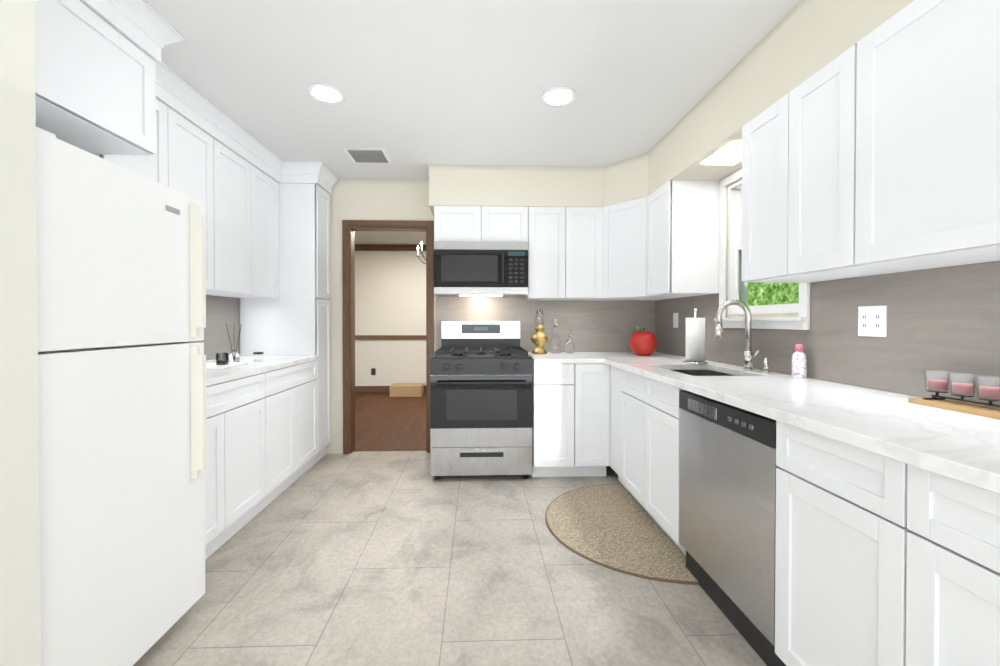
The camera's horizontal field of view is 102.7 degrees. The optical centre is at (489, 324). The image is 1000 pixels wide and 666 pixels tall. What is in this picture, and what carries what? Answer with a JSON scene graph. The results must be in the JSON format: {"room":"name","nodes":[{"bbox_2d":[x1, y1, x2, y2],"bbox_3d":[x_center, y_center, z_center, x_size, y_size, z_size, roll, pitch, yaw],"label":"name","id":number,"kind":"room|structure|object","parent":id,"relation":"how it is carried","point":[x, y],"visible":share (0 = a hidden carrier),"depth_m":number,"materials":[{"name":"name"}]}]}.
{"room":"kitchen","nodes":[
{"label":"kitchen","id":0,"kind":"room"},
{"bbox_2d":[0,0,40,665],"bbox_3d":[-1.577,-0.041,-0.178,0.940,2.450,2.350,0,1,-2],"label":"wall","id":1,"kind":"structure","parent":0,"point":[20,621],"depth_m":0.97,"materials":[{"name":"white paint"}]},
{"bbox_2d":[35,0,155,154],"bbox_3d":[-1.693,-0.928,1.355,0.540,0.404,0.716,0,1,-2],"label":"upper cabinet","id":2,"kind":"object","parent":1,"relation":"attached to","point":[95,83],"visible":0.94,"depth_m":1.46,"materials":[{"name":"white wood"}]},
{"bbox_2d":[326,179,437,453],"bbox_3d":[-0.267,-0.075,3.660,3.800,2.450,0.120,0,1,-2],"label":"wall","id":3,"kind":"structure","parent":0,"point":[379,199],"depth_m":3.57,"materials":[{"name":"beige paint"}]},
{"bbox_2d":[342,220,433,453],"bbox_3d":[-0.908,0.110,3.632,0.805,2.080,0.140,0,1,-2],"label":"door frame","id":4,"kind":"structure","parent":3,"relation":"attached to","point":[348,270],"depth_m":3.57,"materials":[{"name":"brown wood"}]},
{"bbox_2d":[434,206,489,241],"bbox_3d":[-0.238,-0.821,3.412,0.441,0.295,0.339,0,1,-2],"label":"upper cabinet","id":5,"kind":"object","parent":3,"relation":"attached to","point":[451,223],"depth_m":3.25,"materials":[{"name":"white wood"}]},
{"bbox_2d":[434,241,527,296],"bbox_3d":[-0.075,-0.457,3.380,0.761,0.425,0.421,0,1,-2],"label":"over-the-range microwave","id":6,"kind":"object","parent":5,"relation":"attached to","point":[480,269],"visible":1,"depth_m":3.20,"materials":[{"name":"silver metal"}]},
{"bbox_2d":[490,206,525,241],"bbox_3d":[0.085,-0.821,3.422,0.442,0.295,0.339,0,1,-2],"label":"upper cabinet","id":7,"kind":"object","parent":3,"relation":"attached to","point":[507,223],"depth_m":3.26,"materials":[{"name":"white wood"}]},
{"bbox_2d":[523,207,565,300],"bbox_3d":[0.489,-0.593,3.437,0.367,0.750,0.339,0,1,-2],"label":"upper cabinet","id":8,"kind":"object","parent":3,"relation":"attached to","point":[541,222],"depth_m":3.27,"materials":[{"name":"white wood"}]},
{"bbox_2d":[436,297,654,351],"bbox_3d":[0.511,0.007,3.621,1.991,0.515,0.008,0,1,-2],"label":"backsplash","id":9,"kind":"structure","parent":3,"relation":"attached to","point":[601,326],"depth_m":3.62,"materials":[{"name":"tile"}]},
{"bbox_2d":[558,207,597,300],"bbox_3d":[0.761,-0.593,3.424,0.411,0.750,0.383,0,1,-2],"label":"upper cabinet","id":10,"kind":"object","parent":3,"relation":"attached to","point":[577,226],"depth_m":3.28,"materials":[{"name":"white wood"}]},
{"bbox_2d":[353,392,425,451],"bbox_3d":[-0.988,1.161,5.309,6.200,0.048,3.340,0,1,-2],"label":"floor","id":11,"kind":"structure","parent":0,"point":[385,422],"depth_m":4.68,"materials":[{"name":"brown wood"}]},
{"bbox_2d":[390,383,423,396],"bbox_3d":[-1.323,1.040,6.408,0.500,0.170,0.320,0,1,-2],"label":"box","id":12,"kind":"object","parent":11,"relation":"on","point":[406,389],"visible":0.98,"depth_m":6.25,"materials":[{"name":"beige cardboard"}]},
{"bbox_2d":[355,251,425,385],"bbox_3d":[-1.033,-0.102,6.717,6.300,2.450,0.100,0,1,-2],"label":"wall","id":13,"kind":"structure","parent":0,"point":[390,292],"depth_m":6.63,"materials":[{"name":"white paint"}]},
{"bbox_2d":[371,368,375,374],"bbox_3d":[-1.936,0.778,6.643,0.070,0.110,0.008,0,1,-2],"label":"outlet","id":14,"kind":"object","parent":13,"relation":"attached to","point":[373,371],"visible":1,"depth_m":6.64,"materials":[{"name":"black plastic"}]},
{"bbox_2d":[355,244,425,392],"bbox_3d":[-1.031,-0.101,6.647,6.200,2.449,0.040,0,1,-2],"label":"trim","id":15,"kind":"structure","parent":13,"relation":"attached to","point":[371,389],"depth_m":6.62,"materials":[{"name":"brown wood"}]},
{"bbox_2d":[133,451,766,665],"bbox_3d":[-0.189,1.197,1.183,3.560,0.050,4.960,0,1,-2],"label":"floor","id":16,"kind":"structure","parent":0,"point":[383,558],"depth_m":1.76,"materials":[{"name":"grey tile"}]},
{"bbox_2d":[36,126,206,665],"bbox_3d":[-1.534,0.327,1.330,0.821,1.686,0.625,0,1,-2],"label":"refrigerator","id":17,"kind":"object","parent":16,"relation":"on","point":[121,274],"visible":0.9,"depth_m":1.25,"materials":[{"name":"white metal"}]},
{"bbox_2d":[205,371,272,559],"bbox_3d":[-1.676,0.729,2.080,0.620,0.868,0.855,0,1,-2],"label":"base cabinet","id":18,"kind":"object","parent":16,"relation":"on","point":[262,439],"depth_m":2.18,"materials":[{"name":"white wood"}]},
{"bbox_2d":[240,183,330,465],"bbox_3d":[-1.717,0.002,3.395,0.620,2.300,0.296,0,1,-2],"label":"pantry cabinet","id":19,"kind":"object","parent":16,"relation":"on","point":[294,318],"visible":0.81,"depth_m":3.25,"materials":[{"name":"white wood"}]},
{"bbox_2d":[273,360,317,499],"bbox_3d":[-1.699,0.723,2.819,0.620,0.868,0.864,0,1,-2],"label":"base cabinet","id":20,"kind":"object","parent":16,"relation":"on","point":[295,387],"depth_m":2.84,"materials":[{"name":"white wood"}]},
{"bbox_2d":[206,355,317,385],"bbox_3d":[-1.687,0.273,2.448,0.626,0.035,1.600,0,1,-2],"label":"countertop","id":21,"kind":"structure","parent":20,"relation":"on","point":[250,368],"depth_m":2.50,"materials":[{"name":"stone"}]},
{"bbox_2d":[206,362,247,368],"bbox_3d":[-1.679,0.249,2.448,0.240,0.012,0.280,0,1,-2],"label":"tray","id":22,"kind":"object","parent":21,"relation":"on","point":[211,365],"visible":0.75,"depth_m":2.42,"materials":[{"name":"white plastic"}]},
{"bbox_2d":[216,353,228,364],"bbox_3d":[-1.639,0.207,2.449,0.066,0.070,0.065,0,1,-2],"label":"candle jar","id":23,"kind":"object","parent":22,"relation":"on","point":[222,358],"visible":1,"depth_m":2.42,"materials":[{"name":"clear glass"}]},
{"bbox_2d":[226,324,241,361],"bbox_3d":[-1.706,0.122,2.666,0.103,0.260,0.090,0,1,-2],"label":"reed diffuser","id":24,"kind":"object","parent":21,"relation":"on","point":[234,355],"visible":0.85,"depth_m":2.65,"materials":[{"name":"clear glass"}]},
{"bbox_2d":[253,352,263,361],"bbox_3d":[-1.610,0.221,2.780,0.064,0.062,0.063,0,1,-2],"label":"jar","id":25,"kind":"object","parent":21,"relation":"on","point":[257,356],"visible":1,"depth_m":2.75,"materials":[{"name":"white plastic"}]},
{"bbox_2d":[430,321,532,479],"bbox_3d":[-0.070,0.561,3.233,0.755,1.185,0.728,0,1,-2],"label":"gas range","id":26,"kind":"object","parent":16,"relation":"on","point":[481,397],"visible":1,"depth_m":2.93,"materials":[{"name":"silver metal"}]},
{"bbox_2d":[531,363,609,476],"bbox_3d":[0.595,0.719,3.287,0.569,0.869,0.670,0,1,-2],"label":"base cabinet","id":27,"kind":"object","parent":16,"relation":"on","point":[571,422],"visible":0.94,"depth_m":2.96,"materials":[{"name":"white wood"}]},
{"bbox_2d":[528,352,599,363],"bbox_3d":[0.568,0.266,3.281,0.510,0.035,0.679,0,1,-2],"label":"countertop","id":28,"kind":"structure","parent":27,"relation":"on","point":[577,357],"depth_m":2.98,"materials":[{"name":"stone"}]},
{"bbox_2d":[531,310,548,353],"bbox_3d":[0.426,0.061,3.433,0.156,0.370,0.156,0,1,-2],"label":"brass lamp","id":29,"kind":"object","parent":28,"relation":"on","point":[539,338],"visible":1,"depth_m":3.40,"materials":[{"name":"gold metal"}]},
{"bbox_2d":[550,319,560,353],"bbox_3d":[0.570,0.095,3.468,0.090,0.301,0.090,0,1,-2],"label":"glass decanter","id":30,"kind":"object","parent":28,"relation":"on","point":[555,345],"visible":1,"depth_m":3.44,"materials":[{"name":"clear glass"}]},
{"bbox_2d":[565,330,573,353],"bbox_3d":[0.690,0.145,3.462,0.080,0.202,0.080,0,1,-2],"label":"glass decanter","id":31,"kind":"object","parent":28,"relation":"on","point":[569,346],"visible":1,"depth_m":3.44,"materials":[{"name":"clear glass"}]},
{"bbox_2d":[545,483,698,584],"bbox_3d":[0.646,1.156,2.339,0.635,0.010,1.110,0,1,-2],"label":"rug","id":32,"kind":"object","parent":16,"relation":"on","point":[614,526],"visible":0.96,"depth_m":2.20,"materials":[{"name":"brown carpet"}]},
{"bbox_2d":[610,365,721,504],"bbox_3d":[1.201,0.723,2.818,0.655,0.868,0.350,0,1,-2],"label":"base cabinet","id":33,"kind":"object","parent":16,"relation":"on","point":[645,412],"depth_m":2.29,"materials":[{"name":"white wood"}]},
{"bbox_2d":[596,352,999,493],"bbox_3d":[1.210,0.277,2.009,0.694,0.035,3.261,0,1,-2],"label":"countertop","id":34,"kind":"structure","parent":33,"relation":"on","point":[961,447],"depth_m":1.20,"materials":[{"name":"stone"}]},
{"bbox_2d":[629,326,656,355],"bbox_3d":[1.247,0.129,3.259,0.210,0.237,0.210,0,1,-2],"label":"canister","id":35,"kind":"object","parent":34,"relation":"on","point":[643,343],"visible":1,"depth_m":3.19,"materials":[{"name":"red ceramic"}]},
{"bbox_2d":[683,309,707,363],"bbox_3d":[1.356,0.072,2.642,0.150,0.361,0.150,0,1,-2],"label":"paper towel holder","id":36,"kind":"object","parent":34,"relation":"on","point":[695,340],"visible":1,"depth_m":2.59,"materials":[{"name":"white paper"}]},
{"bbox_2d":[672,370,734,375],"bbox_3d":[1.222,0.384,2.310,0.388,0.184,0.538,0,1,-2],"label":"sink bowl","id":37,"kind":"object","parent":34,"relation":"attached to","point":[701,372],"visible":0.08,"depth_m":2.58,"materials":[{"name":"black metal"}]},
{"bbox_2d":[715,299,759,370],"bbox_3d":[1.382,0.056,2.231,0.217,0.400,0.115,0,1,-2],"label":"gooseneck faucet","id":38,"kind":"object","parent":34,"relation":"on","point":[749,356],"visible":1,"depth_m":2.25,"materials":[{"name":"silver metal"}]},
{"bbox_2d":[762,358,769,372],"bbox_3d":[1.482,0.217,2.147,0.036,0.081,0.036,0,1,-2],"label":"soap dispenser","id":39,"kind":"object","parent":34,"relation":"on","point":[766,365],"visible":1,"depth_m":2.14,"materials":[{"name":"silver metal"}]},
{"bbox_2d":[792,344,806,378],"bbox_3d":[1.513,0.176,1.957,0.058,0.165,0.058,0,1,-2],"label":"soap bottle","id":40,"kind":"object","parent":34,"relation":"on","point":[799,363],"visible":1,"depth_m":1.94,"materials":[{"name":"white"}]},
{"bbox_2d":[909,370,999,419],"bbox_3d":[1.487,0.210,1.170,0.110,0.112,0.388,0,1,-2],"label":"tray","id":41,"kind":"object","parent":34,"relation":"on","point":[962,385],"visible":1,"depth_m":1.24,"materials":[{"name":"brown wood"}]},
{"bbox_2d":[679,390,785,665],"bbox_3d":[1.219,0.741,1.614,0.619,0.853,0.612,0,1,-2],"label":"dishwasher","id":42,"kind":"object","parent":16,"relation":"on","point":[727,497],"visible":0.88,"depth_m":1.52,"materials":[{"name":"silver metal"}]},
{"bbox_2d":[775,420,865,665],"bbox_3d":[1.255,0.738,1.079,0.655,0.868,0.453,0,1,-2],"label":"base cabinet","id":43,"kind":"object","parent":16,"relation":"on","point":[820,548],"depth_m":1.13,"materials":[{"name":"white wood"}]},
{"bbox_2d":[866,450,999,665],"bbox_3d":[1.267,0.741,0.708,0.655,0.868,0.529,0,1,-2],"label":"base cabinet","id":44,"kind":"object","parent":16,"relation":"on","point":[880,560],"depth_m":0.85,"materials":[{"name":"white wood"}]},
{"bbox_2d":[146,0,800,244],"bbox_3d":[-0.909,-1.342,2.748,6.200,0.100,8.420,0,1,-2],"label":"ceiling","id":45,"kind":"structure","parent":0,"point":[422,85],"depth_m":2.03,"materials":[{"name":"white paint"}]},
{"bbox_2d":[307,83,344,104],"bbox_3d":[-0.912,-1.284,2.228,0.200,0.006,0.200,0,1,-2],"label":"recessed light","id":46,"kind":"object","parent":45,"relation":"in","point":[325,93],"visible":1,"depth_m":2.22,"materials":[{"name":"white plastic"}]},
{"bbox_2d":[343,148,391,162],"bbox_3d":[-0.928,-1.289,3.058,0.300,0.012,0.260,0,1,-2],"label":"ceiling vent","id":47,"kind":"object","parent":45,"relation":"in","point":[367,155],"visible":1,"depth_m":3.03,"materials":[{"name":"white metal"}]},
{"bbox_2d":[416,241,425,263],"bbox_3d":[-0.704,-1.050,5.191,0.519,0.527,0.496,0,1,-2],"label":"light","id":48,"kind":"object","parent":45,"relation":"hanging from","point":[421,252],"visible":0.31,"depth_m":5.21,"materials":[{"name":"grey metal"}]},
{"bbox_2d":[541,87,576,106],"bbox_3d":[0.387,-1.284,2.259,0.200,0.006,0.200,0,1,-2],"label":"recessed light","id":49,"kind":"object","parent":45,"relation":"in","point":[558,96],"visible":1,"depth_m":2.25,"materials":[{"name":"white plastic"}]},
{"bbox_2d":[429,0,913,215],"bbox_3d":[0.581,-1.113,1.161,2.019,0.328,4.909,0,1,-2],"label":"wall","id":50,"kind":"structure","parent":0,"point":[800,42],"depth_m":2.33,"materials":[{"name":"beige paint"}]},
{"bbox_2d":[701,141,741,164],"bbox_3d":[1.359,-0.956,2.232,0.200,0.004,0.300,0,1,-2],"label":"recessed light","id":51,"kind":"object","parent":50,"relation":"in","point":[730,153],"visible":0.71,"depth_m":2.25,"materials":[{"name":"white plastic"}]},
{"bbox_2d":[659,178,922,397],"bbox_3d":[1.651,-0.053,1.204,0.120,2.450,4.910,0,1,-2],"label":"wall","id":52,"kind":"structure","parent":0,"point":[768,315],"depth_m":2.52,"materials":[{"name":"beige paint"}]},
{"bbox_2d":[586,198,656,300],"bbox_3d":[1.191,-0.592,3.289,0.646,0.750,0.678,0,1,-2],"label":"upper cabinet","id":53,"kind":"object","parent":52,"relation":"attached to","point":[620,224],"depth_m":3.17,"materials":[{"name":"white wood"}]},
{"bbox_2d":[642,180,719,299],"bbox_3d":[1.335,-0.588,2.863,0.384,0.750,0.404,0,1,-2],"label":"upper cabinet","id":54,"kind":"object","parent":52,"relation":"attached to","point":[661,242],"depth_m":2.66,"materials":[{"name":"white wood"}]},
{"bbox_2d":[714,169,809,329],"bbox_3d":[1.588,-0.463,2.299,0.177,0.970,0.710,0,1,-2],"label":"window","id":55,"kind":"structure","parent":52,"relation":"in","point":[764,297],"depth_m":2.49,"materials":[{"name":"white wood"}]},
{"bbox_2d":[741,105,828,282],"bbox_3d":[1.390,-0.578,1.759,0.345,0.750,0.348,0,1,-2],"label":"upper cabinet","id":56,"kind":"object","parent":52,"relation":"attached to","point":[757,135],"depth_m":1.84,"materials":[{"name":"white wood"}]},
{"bbox_2d":[655,261,999,404],"bbox_3d":[1.561,0.022,2.027,0.008,0.475,3.260,0,1,-2],"label":"backsplash","id":57,"kind":"structure","parent":52,"relation":"attached to","point":[944,318],"depth_m":1.58,"materials":[{"name":"tile"}]},
{"bbox_2d":[673,313,677,327],"bbox_3d":[1.514,-0.037,3.264,0.009,0.120,0.075,0,1,-2],"label":"light switch","id":58,"kind":"object","parent":57,"relation":"attached to","point":[675,320],"visible":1,"depth_m":3.26,"materials":[{"name":"white plastic"}]},
{"bbox_2d":[858,305,886,336],"bbox_3d":[1.565,-0.015,1.639,0.008,0.125,0.115,0,1,-2],"label":"outlet","id":59,"kind":"object","parent":57,"relation":"attached to","point":[872,321],"visible":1,"depth_m":1.64,"materials":[{"name":"white plastic"}]},
{"bbox_2d":[769,61,896,279],"bbox_3d":[1.398,-0.576,1.498,0.345,0.750,0.410,0,1,-2],"label":"upper cabinet","id":60,"kind":"object","parent":52,"relation":"attached to","point":[802,118],"depth_m":1.58,"materials":[{"name":"white wood"}]},
{"bbox_2d":[829,0,999,271],"bbox_3d":[1.410,-0.573,1.125,0.345,0.750,0.578,0,1,-2],"label":"upper cabinet","id":61,"kind":"object","parent":52,"relation":"attached to","point":[876,151],"depth_m":1.17,"materials":[{"name":"white wood"}]},
{"bbox_2d":[997,124,999,247],"bbox_3d":[1.423,-0.569,0.696,0.345,0.750,0.517,0,1,-2],"label":"upper cabinet","id":62,"kind":"object","parent":52,"relation":"attached to","point":[998,125],"depth_m":0.98,"materials":[{"name":"white wood"}]},
{"bbox_3d":[-2.064,-0.063,2.263,0.120,2.450,2.560,0,1,-2],"label":"wall","id":63,"kind":"structure","parent":0,"visible":0},
{"bbox_2d":[96,99,179,191],"bbox_3d":[-1.824,-0.670,1.923,0.314,0.930,0.419,0,1,-2],"label":"upper cabinet","id":64,"kind":"object","parent":63,"relation":"attached to","point":[163,167],"depth_m":2.04,"materials":[{"name":"white wood"}]},
{"bbox_2d":[180,115,223,294],"bbox_3d":[-1.834,-0.673,2.255,0.314,0.930,0.481,0,1,-2],"label":"upper cabinet","id":65,"kind":"object","parent":63,"relation":"attached to","point":[201,155],"depth_m":2.39,"materials":[{"name":"white wood"}]},
{"bbox_2d":[188,295,239,359],"bbox_3d":[-2.005,0.018,2.436,0.008,0.475,1.600,0,1,-2],"label":"backsplash","id":66,"kind":"structure","parent":63,"relation":"attached to","point":[222,312],"depth_m":3.00,"materials":[{"name":"tile"}]},
{"bbox_2d":[214,146,259,297],"bbox_3d":[-1.846,-0.676,2.634,0.314,0.930,0.519,0,1,-2],"label":"upper cabinet","id":67,"kind":"object","parent":63,"relation":"attached to","point":[236,194],"depth_m":2.74,"materials":[{"name":"white wood"}]},
{"bbox_2d":[260,171,278,297],"bbox_3d":[-1.857,-0.680,3.004,0.314,0.930,0.458,0,1,-2],"label":"upper cabinet","id":68,"kind":"object","parent":63,"relation":"attached to","point":[269,188],"depth_m":3.11,"materials":[{"name":"white wood"}]},
{"bbox_2d":[80,0,338,194],"bbox_3d":[-1.647,-1.213,2.265,0.690,0.148,2.538,0,1,-2],"label":"crown molding","id":69,"kind":"structure","parent":68,"relation":"attached to","point":[147,28],"depth_m":2.17,"materials":[{"name":"white wood"}]}
]}

